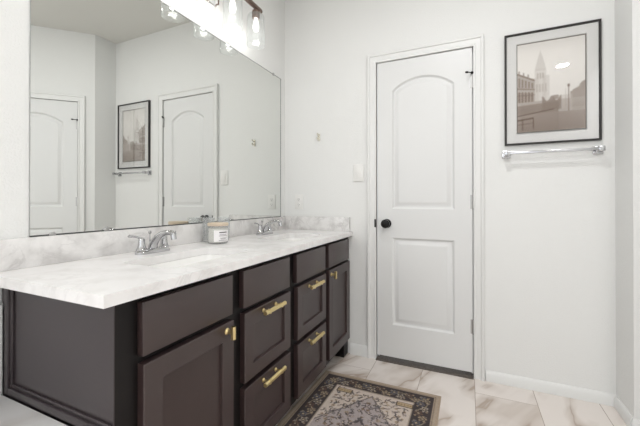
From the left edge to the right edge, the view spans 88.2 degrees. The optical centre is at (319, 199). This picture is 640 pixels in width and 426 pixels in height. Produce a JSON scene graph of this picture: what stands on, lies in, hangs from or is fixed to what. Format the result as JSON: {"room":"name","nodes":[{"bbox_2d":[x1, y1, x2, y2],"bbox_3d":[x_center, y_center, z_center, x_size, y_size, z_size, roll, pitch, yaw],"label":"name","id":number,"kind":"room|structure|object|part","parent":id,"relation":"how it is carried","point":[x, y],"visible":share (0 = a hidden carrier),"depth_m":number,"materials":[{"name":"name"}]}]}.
{"room":"bathroom","nodes":[
{"label":"bathroom","id":0,"kind":"room"},
{"bbox_2d":[0,0,284,394],"bbox_3d":[-1.284,-0.273,0.510,0.100,2.745,4.874,0,0,24],"label":"wall","id":1,"kind":"structure","parent":0,"point":[265,47],"depth_m":1.09,"materials":[{"name":"white paint"}]},
{"bbox_2d":[0,217,284,271],"bbox_3d":[-0.642,0.176,1.790,0.018,0.098,1.763,0,0,24],"label":"backsplash","id":2,"kind":"structure","parent":1,"relation":"attached to","point":[16,253],"depth_m":1.26,"materials":[{"name":"stone"}]},
{"bbox_2d":[29,0,280,236],"bbox_3d":[-0.631,-0.411,1.825,0.010,1.075,1.600,0,0,24],"label":"wall mirror","id":3,"kind":"object","parent":1,"relation":"attached to","point":[141,116],"visible":1,"depth_m":1.47,"materials":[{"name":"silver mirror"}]},
{"bbox_2d":[229,0,235,13],"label":"vanity light","id":4,"kind":"object","parent":1,"relation":"attached to","point":[232,7],"depth_m":1.86,"materials":[{"name":"white glass"}]},
{"bbox_2d":[229,0,235,13],"bbox_3d":[-0.495,-1.085,1.872,0.117,0.232,0.117,0,0,24],"label":"bulb","id":5,"kind":"object","parent":4,"relation":"attached to","point":[232,7],"depth_m":1.86,"materials":[{"name":"white glass"}]},
{"bbox_2d":[245,0,262,31],"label":"vanity light","id":6,"kind":"object","parent":1,"relation":"attached to","point":[257,11],"depth_m":2.06,"materials":[{"name":"brown metal"}]},
{"bbox_2d":[252,8,259,31],"bbox_3d":[-0.403,-1.083,2.076,0.117,0.232,0.117,0,0,24],"label":"bulb","id":7,"kind":"object","parent":6,"relation":"attached to","point":[256,11],"depth_m":2.06,"materials":[{"name":"white glass"}]},
{"bbox_2d":[285,0,615,393],"bbox_3d":[0.675,-0.265,2.245,2.050,2.745,0.100,0,0,24],"label":"wall","id":8,"kind":"structure","parent":0,"point":[550,247],"depth_m":2.00,"materials":[{"name":"white paint"}]},
{"bbox_2d":[295,195,302,208],"bbox_3d":[-0.163,0.016,2.561,0.070,0.115,0.008,0,0,24],"label":"wall outlet","id":9,"kind":"object","parent":8,"relation":"attached to","point":[298,198],"visible":1,"depth_m":2.56,"materials":[{"name":"white plastic"}]},
{"bbox_2d":[353,164,363,181],"bbox_3d":[0.275,-0.194,2.363,0.078,0.124,0.012,0,0,24],"label":"light switch","id":10,"kind":"object","parent":8,"relation":"attached to","point":[358,169],"visible":1,"depth_m":2.36,"materials":[{"name":"white plastic"}]},
{"bbox_2d":[377,48,473,371],"bbox_3d":[0.675,0.061,2.174,0.615,2.032,0.101,0,0,24],"label":"door","id":11,"kind":"structure","parent":8,"relation":"in","point":[425,199],"depth_m":2.18,"materials":[{"name":"white paint"}]},
{"bbox_3d":[0.449,0.163,2.256,0.062,0.062,0.066,0,0,24],"label":"knob","id":12,"kind":"part","parent":11,"relation":"part of","materials":[{"name":"black metal"}]},
{"bbox_2d":[367,33,484,380],"bbox_3d":[0.692,0.044,2.223,0.738,2.126,0.121,0,0,24],"label":"trim","id":13,"kind":"structure","parent":8,"relation":"attached to","point":[476,42],"depth_m":2.10,"materials":[{"name":"white paint"}]},
{"bbox_2d":[350,343,616,406],"bbox_3d":[0.902,1.069,2.075,1.500,0.075,0.014,0,0,24],"label":"baseboard","id":14,"kind":"structure","parent":8,"relation":"attached to","point":[594,396],"depth_m":1.90,"materials":[{"name":"white paint"}]},
{"bbox_2d":[504,18,601,145],"bbox_3d":[1.318,-0.653,1.890,0.460,0.658,0.022,0,0,24],"label":"picture frame","id":15,"kind":"object","parent":8,"relation":"attached to","point":[545,69],"visible":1,"depth_m":1.89,"materials":[{"name":"black"}]},
{"bbox_2d":[517,35,585,132],"bbox_3d":[1.319,-0.656,1.893,0.325,0.517,0.002,0,0,24],"label":"print","id":16,"kind":"object","parent":15,"relation":"attached to","point":[551,71],"depth_m":1.89},
{"bbox_2d":[502,146,605,158],"bbox_3d":[1.305,-0.272,1.865,0.482,0.044,0.076,0,0,24],"label":"towel bar","id":17,"kind":"object","parent":8,"relation":"attached to","point":[596,149],"visible":1,"depth_m":1.82,"materials":[{"name":"silver metal"}]},
{"bbox_2d":[275,353,626,425],"bbox_3d":[0.015,1.122,-0.081,2.950,0.050,4.874,0,0,24],"label":"floor","id":18,"kind":"structure","parent":0,"point":[464,401],"depth_m":1.81,"materials":[{"name":"stone"}]},
{"bbox_2d":[0,305,67,425],"bbox_3d":[-1.063,0.707,0.241,0.519,0.782,1.474,0,0,24],"label":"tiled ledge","id":19,"kind":"object","parent":18,"relation":"on","point":[12,413],"visible":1,"depth_m":0.91,"materials":[{"name":"white stone"}]},
{"bbox_2d":[2,237,349,425],"bbox_3d":[-0.368,0.680,1.696,0.589,0.850,1.747,0,0,24],"label":"vanity cabinet","id":20,"kind":"object","parent":18,"relation":"on","point":[239,347],"visible":0.94,"depth_m":1.02,"materials":[{"name":"black"}]},
{"bbox_3d":[-0.746,0.421,0.916,0.503,0.337,0.012,0,0,24],"label":"trim","id":21,"kind":"part","parent":20,"relation":"part of","materials":[{"name":"grey"}]},
{"bbox_3d":[-0.749,0.633,0.925,0.526,0.762,0.003,0,0,24],"label":"panel","id":22,"kind":"part","parent":20,"relation":"part of","materials":[{"name":"grey"}]},
{"bbox_2d":[0,216,351,308],"bbox_3d":[-0.389,0.248,1.687,0.564,0.251,1.783,0,0,24],"label":"countertop","id":23,"kind":"structure","parent":20,"relation":"on","point":[102,269],"depth_m":1.19,"materials":[{"name":"white stone"}]},
{"bbox_2d":[127,230,176,254],"bbox_3d":[-0.702,0.173,1.393,0.178,0.099,0.179,0,0,-24],"label":"faucet","id":24,"kind":"object","parent":23,"relation":"on","point":[153,247],"visible":1,"depth_m":1.37,"materials":[{"name":"silver metal"}]},
{"bbox_3d":[-0.739,0.173,1.336,0.043,0.071,0.082,0,0,24],"label":"lever handle","id":25,"kind":"part","parent":24,"relation":"part of","materials":[{"name":"silver metal"}]},
{"bbox_3d":[-0.708,0.213,1.403,0.052,0.020,0.158,0,0,24],"label":"plate","id":26,"kind":"part","parent":24,"relation":"part of","materials":[{"name":"silver metal"}]},
{"bbox_3d":[-0.660,0.170,1.382,0.148,0.091,0.041,0,0,24],"label":"spout","id":27,"kind":"part","parent":24,"relation":"part of","materials":[{"name":"silver metal"}]},
{"bbox_3d":[-0.678,0.174,1.471,0.043,0.071,0.082,0,0,24],"label":"lever handle","id":28,"kind":"part","parent":24,"relation":"part of","materials":[{"name":"silver metal"}]},
{"bbox_2d":[149,254,227,267],"bbox_3d":[-0.506,0.313,1.312,0.274,0.118,0.454,0,0,24],"label":"sink basin","id":29,"kind":"object","parent":23,"relation":"in","point":[182,260],"depth_m":1.42,"materials":[{"name":"white ceramic"}]},
{"bbox_2d":[207,222,228,242],"bbox_3d":[-0.528,0.171,1.712,0.105,0.106,0.105,0,0,24],"label":"candle","id":30,"kind":"object","parent":23,"relation":"on","point":[215,234],"visible":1,"depth_m":1.67,"materials":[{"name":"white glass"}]},
{"bbox_3d":[-0.528,0.125,1.712,0.105,0.016,0.105,0,0,24],"label":"lid","id":31,"kind":"part","parent":30,"relation":"part of","materials":[{"name":"brown wood"}]},
{"bbox_2d":[254,220,281,234],"bbox_3d":[-0.356,0.177,2.161,0.178,0.099,0.179,0,0,-24],"label":"faucet","id":32,"kind":"object","parent":23,"relation":"on","point":[266,229],"visible":1,"depth_m":2.13,"materials":[{"name":"silver metal"}]},
{"bbox_3d":[-0.393,0.177,2.104,0.043,0.071,0.082,0,0,24],"label":"lever handle","id":33,"kind":"part","parent":32,"relation":"part of","materials":[{"name":"silver metal"}]},
{"bbox_3d":[-0.363,0.216,2.171,0.052,0.020,0.158,0,0,24],"label":"plate","id":34,"kind":"part","parent":32,"relation":"part of","materials":[{"name":"silver metal"}]},
{"bbox_3d":[-0.315,0.173,2.150,0.148,0.091,0.041,0,0,24],"label":"spout","id":35,"kind":"part","parent":32,"relation":"part of","materials":[{"name":"silver metal"}]},
{"bbox_2d":[278,237,303,240],"bbox_3d":[-0.177,0.316,2.043,0.274,0.118,0.429,0,0,24],"label":"sink basin","id":36,"kind":"object","parent":23,"relation":"in","point":[279,238],"depth_m":2.25,"materials":[{"name":"white ceramic"}]},
{"bbox_3d":[-0.397,0.707,1.035,0.025,0.546,0.364,0,0,24],"label":"door","id":37,"kind":"part","parent":20,"relation":"part of","materials":[{"name":"grey"}]},
{"bbox_3d":[-0.310,0.464,1.155,0.038,0.044,0.024,0,0,24],"label":"knob","id":38,"kind":"part","parent":20,"relation":"part of","materials":[{"name":"gold metal"}]},
{"bbox_3d":[-0.163,0.636,1.612,0.020,0.762,1.732,0,0,24],"label":"frame","id":39,"kind":"part","parent":20,"relation":"part of","materials":[{"name":"black"}]},
{"bbox_3d":[-0.224,0.858,1.421,0.025,0.268,0.353,0,0,24],"label":"drawer","id":40,"kind":"part","parent":20,"relation":"part of","materials":[{"name":"grey"}]},
{"bbox_3d":[-0.224,0.568,1.422,0.025,0.265,0.353,0,0,24],"label":"drawer","id":41,"kind":"part","parent":20,"relation":"part of","materials":[{"name":"grey"}]},
{"bbox_3d":[-0.198,0.746,1.403,0.039,0.019,0.158,0,0,24],"label":"handle","id":42,"kind":"part","parent":20,"relation":"part of","materials":[{"name":"gold metal"}]},
{"bbox_3d":[-0.198,0.458,1.404,0.039,0.019,0.158,0,0,24],"label":"handle","id":43,"kind":"part","parent":20,"relation":"part of","materials":[{"name":"gold metal"}]},
{"bbox_3d":[-0.047,0.860,1.813,0.025,0.268,0.357,0,0,24],"label":"drawer","id":44,"kind":"part","parent":20,"relation":"part of","materials":[{"name":"grey"}]},
{"bbox_3d":[-0.047,0.570,1.814,0.025,0.265,0.357,0,0,24],"label":"drawer","id":45,"kind":"part","parent":20,"relation":"part of","materials":[{"name":"grey"}]},
{"bbox_3d":[-0.021,0.748,1.795,0.039,0.019,0.158,0,0,24],"label":"handle","id":46,"kind":"part","parent":20,"relation":"part of","materials":[{"name":"gold metal"}]},
{"bbox_3d":[-0.021,0.460,1.796,0.039,0.019,0.158,0,0,24],"label":"handle","id":47,"kind":"part","parent":20,"relation":"part of","materials":[{"name":"gold metal"}]},
{"bbox_3d":[0.087,0.463,2.040,0.038,0.044,0.024,0,0,24],"label":"knob","id":48,"kind":"part","parent":20,"relation":"part of","materials":[{"name":"gold metal"}]},
{"bbox_3d":[0.124,0.709,2.195,0.025,0.552,0.376,0,0,24],"label":"door","id":49,"kind":"part","parent":20,"relation":"part of","materials":[{"name":"grey"}]},
{"bbox_2d":[277,370,440,425],"bbox_3d":[0.130,1.100,1.511,0.723,0.007,1.072,0,0,24],"label":"bath rug","id":50,"kind":"object","parent":18,"relation":"on","point":[335,399],"visible":1,"depth_m":1.77,"materials":[{"name":"multicoloured fabric"}]},
{"bbox_2d":[376,355,473,379],"bbox_3d":[0.691,1.105,2.218,0.616,0.005,0.126,0,0,24],"label":"threshold","id":51,"kind":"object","parent":18,"relation":"on","point":[460,373],"depth_m":2.19,"materials":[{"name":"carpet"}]},
{"bbox_2d":[615,0,633,416],"bbox_3d":[1.612,-0.268,1.709,0.100,2.745,0.311,0,0,24],"label":"wall","id":52,"kind":"structure","parent":0,"point":[623,8],"depth_m":1.68,"materials":[{"name":"white paint"}]},
{"bbox_2d":[614,396,633,425],"bbox_3d":[1.537,1.074,1.674,0.014,0.062,0.197,0,0,24],"label":"baseboard","id":53,"kind":"structure","parent":52,"relation":"attached to","point":[619,406],"depth_m":1.67,"materials":[{"name":"white paint"}]},
{"bbox_2d":[632,0,639,419],"bbox_3d":[1.725,-0.270,1.142,0.100,2.745,0.990,0,0,-21],"label":"wall","id":54,"kind":"structure","parent":0,"point":[635,3],"depth_m":1.57,"materials":[{"name":"white paint"}]},
{"bbox_2d":[632,418,639,425],"bbox_3d":[1.509,1.073,1.544,0.014,0.062,0.075,0,0,-21],"label":"baseboard","id":55,"kind":"structure","parent":54,"relation":"attached to","point":[635,422],"depth_m":1.57,"materials":[{"name":"white paint"}]}
]}

